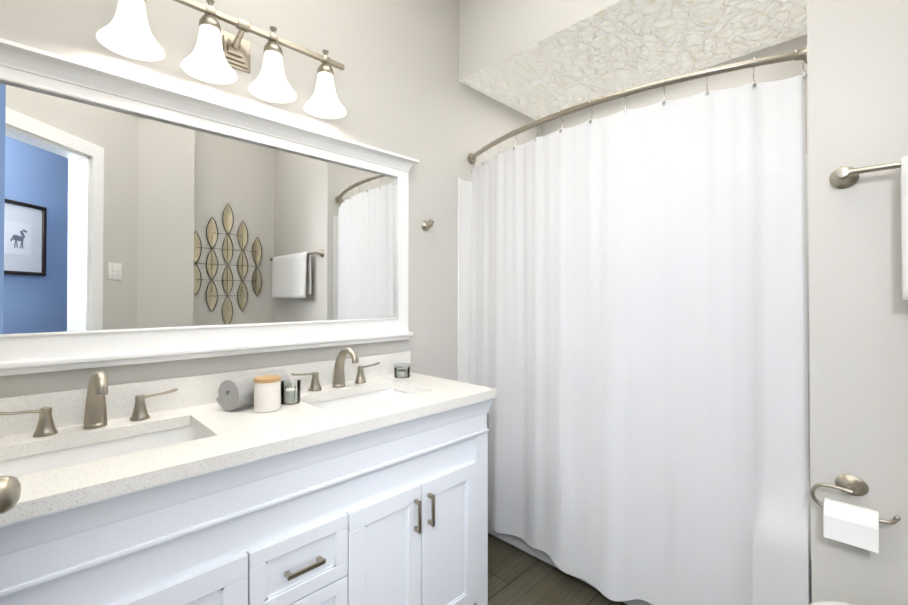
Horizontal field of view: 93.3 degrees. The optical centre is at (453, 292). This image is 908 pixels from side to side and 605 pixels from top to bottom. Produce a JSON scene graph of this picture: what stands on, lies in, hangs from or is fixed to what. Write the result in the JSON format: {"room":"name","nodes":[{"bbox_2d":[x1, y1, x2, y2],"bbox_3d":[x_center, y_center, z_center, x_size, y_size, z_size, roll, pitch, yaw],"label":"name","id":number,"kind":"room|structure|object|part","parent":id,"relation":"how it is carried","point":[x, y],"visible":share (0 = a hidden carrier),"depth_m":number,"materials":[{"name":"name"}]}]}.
{"room":"bathroom","nodes":[
{"label":"bathroom","id":0,"kind":"room"},
{"bbox_2d":[0,0,541,396],"bbox_3d":[-0.429,-0.250,1.968,3.010,3.050,0.100,1,-1,-45],"label":"wall","id":1,"kind":"structure","parent":0,"point":[400,89],"depth_m":1.94,"materials":[{"name":"white paint"}]},
{"bbox_2d":[0,38,418,375],"bbox_3d":[-0.761,-0.211,1.522,1.612,0.865,0.060,1,-1,-45],"label":"mirror","id":2,"kind":"object","parent":1,"relation":"attached to","point":[143,221],"visible":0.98,"depth_m":1.39,"materials":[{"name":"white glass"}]},
{"bbox_2d":[96,0,345,118],"bbox_3d":[-0.729,-0.830,1.474,0.772,0.234,0.184,1,-1,-45],"label":"sconce","id":3,"kind":"object","parent":1,"relation":"attached to","point":[217,54],"visible":1,"depth_m":1.45,"materials":[{"name":"white glass"}]},
{"bbox_2d":[421,219,433,230],"bbox_3d":[-0.123,-0.340,2.157,0.052,0.058,0.065,1,-1,-45],"label":"robe hook","id":4,"kind":"object","parent":1,"relation":"attached to","point":[425,225],"visible":1,"depth_m":2.16,"materials":[{"name":"silver metal"}]},
{"bbox_2d":[468,46,808,604],"bbox_3d":[0.559,0.193,1.830,0.228,1.969,1.509,1,-1,-45],"label":"shower curtain","id":5,"kind":"object","parent":1,"relation":"hanging from","point":[638,333],"visible":1,"depth_m":1.56,"materials":[{"name":"white fabric"}]},
{"bbox_3d":[0.567,-0.761,1.847,0.207,0.062,1.509,1,-1,-45],"label":"rod rail","id":6,"kind":"part","parent":5,"relation":"part of","materials":[{"name":"silver metal"}]},
{"bbox_2d":[488,533,626,604],"bbox_3d":[0.375,1.274,-0.633,6.700,0.050,5.700,1,-1,-45],"label":"floor","id":7,"kind":"structure","parent":0,"point":[516,576],"depth_m":1.88,"materials":[{"name":"wood"}]},
{"bbox_2d":[0,351,496,604],"bbox_3d":[-0.583,0.773,1.327,1.578,0.989,0.568,1,-1,-45],"label":"bathroom vanity","id":8,"kind":"object","parent":7,"relation":"on","point":[373,490],"visible":1,"depth_m":1.17,"materials":[{"name":"white paint"}]},
{"bbox_2d":[0,371,177,436],"bbox_3d":[-0.969,0.294,1.167,0.396,0.164,0.164,1,-1,-45],"label":"faucet","id":9,"kind":"object","parent":8,"relation":"on","point":[95,414],"visible":1,"depth_m":1.18,"materials":[{"name":"silver metal"}]},
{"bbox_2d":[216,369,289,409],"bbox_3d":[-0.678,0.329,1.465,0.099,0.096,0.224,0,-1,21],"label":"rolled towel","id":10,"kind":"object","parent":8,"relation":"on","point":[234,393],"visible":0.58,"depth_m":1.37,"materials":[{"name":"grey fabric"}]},
{"bbox_2d":[254,375,280,412],"bbox_3d":[-0.601,0.326,1.380,0.081,0.106,0.081,1,-1,-45],"label":"ceramic jar","id":11,"kind":"object","parent":8,"relation":"on","point":[267,393],"visible":1,"depth_m":1.35,"materials":[{"name":"white ceramic"}]},
{"bbox_2d":[281,379,300,404],"bbox_3d":[-0.559,0.343,1.468,0.065,0.074,0.065,1,-1,-45],"label":"candle","id":12,"kind":"object","parent":8,"relation":"on","point":[290,396],"visible":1,"depth_m":1.45,"materials":[{"name":"white"}]},
{"bbox_2d":[291,347,379,390],"bbox_3d":[-0.429,0.300,1.704,0.396,0.164,0.164,1,-1,-45],"label":"faucet","id":13,"kind":"object","parent":8,"relation":"on","point":[338,381],"visible":1,"depth_m":1.72,"materials":[{"name":"silver metal"}]},
{"bbox_2d":[394,363,409,377],"bbox_3d":[-0.235,0.355,1.944,0.076,0.059,0.076,1,-1,-45],"label":"candle jar","id":14,"kind":"object","parent":8,"relation":"on","point":[402,373],"visible":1,"depth_m":1.92,"materials":[{"name":"clear glass"}]},
{"bbox_2d":[488,476,811,604],"bbox_3d":[0.854,1.046,2.114,0.752,0.460,1.468,1,-1,-45],"label":"bathtub","id":15,"kind":"object","parent":7,"relation":"on","point":[520,544],"visible":0.1,"depth_m":2.00,"materials":[{"name":"white plastic"}]},
{"bbox_2d":[810,601,855,604],"bbox_3d":[1.038,1.050,1.042,0.300,0.430,0.300,1,-1,-45],"label":"toilet","id":16,"kind":"object","parent":7,"relation":"on","point":[829,603],"visible":1,"depth_m":1.17,"materials":[{"name":"white ceramic"}]},
{"bbox_2d":[459,0,806,119],"bbox_3d":[0.839,-1.468,2.125,0.810,0.610,1.484,1,-1,-45],"label":"ceiling","id":17,"kind":"structure","parent":0,"point":[536,59],"depth_m":2.07,"materials":[{"name":"white paint"}]},
{"bbox_2d":[542,34,806,152],"bbox_3d":[1.161,-0.245,2.434,0.100,3.050,1.484,1,-1,-45],"label":"wall","id":18,"kind":"structure","parent":0,"point":[772,72],"depth_m":2.20,"materials":[{"name":"white paint"}]},
{"bbox_2d":[458,97,810,512],"bbox_3d":[0.834,0.324,2.103,0.822,1.905,1.484,1,-1,-45],"label":"wall panels","id":19,"kind":"object","parent":18,"relation":"attached to","point":[464,229],"visible":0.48,"depth_m":2.36,"materials":[{"name":"white"}]},
{"bbox_2d":[807,0,907,604],"bbox_3d":[1.798,-0.257,1.220,0.910,3.050,1.136,1,-1,-45],"label":"wall","id":20,"kind":"structure","parent":0,"point":[857,73],"depth_m":1.22,"materials":[{"name":"white paint"}]},
{"bbox_2d":[810,475,900,552],"bbox_3d":[1.111,0.606,1.194,0.088,0.163,0.183,1,-1,-45],"label":"toilet paper holder","id":21,"kind":"object","parent":20,"relation":"attached to","point":[851,524],"visible":0.98,"depth_m":1.18,"materials":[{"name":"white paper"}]},
{"bbox_2d":[829,156,907,299],"bbox_3d":[1.401,-0.171,0.904,0.097,0.393,0.924,1,-1,-45],"label":"towel rail","id":22,"kind":"object","parent":20,"relation":"attached to","point":[844,177],"visible":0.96,"depth_m":1.10,"materials":[{"name":"silver metal"}]},
{"bbox_2d":[901,156,907,299],"bbox_3d":[1.399,-0.163,0.882,0.062,0.378,0.663,1,-1,-45],"label":"towel","id":23,"kind":"object","parent":22,"relation":"hanging from","point":[904,160],"depth_m":1.10,"materials":[{"name":"white fabric"}]},
{"bbox_3d":[0.074,0.132,-0.115,0.771,2.245,0.771,1,-1,-45],"label":"door frame","id":24,"kind":"structure","parent":0,"visible":0},
{"bbox_3d":[-0.493,0.172,0.275,0.181,2.141,0.749,1,-1,-45],"label":"door leaf","id":25,"kind":"structure","parent":24,"relation":"attached to","visible":0},
{"bbox_2d":[0,475,20,513],"bbox_3d":[-0.674,0.269,0.541,0.181,0.062,0.113,1,-1,-45],"label":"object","id":26,"kind":"structure","parent":25,"relation":"attached to","point":[10,490],"depth_m":0.56,"materials":[{"name":"silver metal"}]}
]}

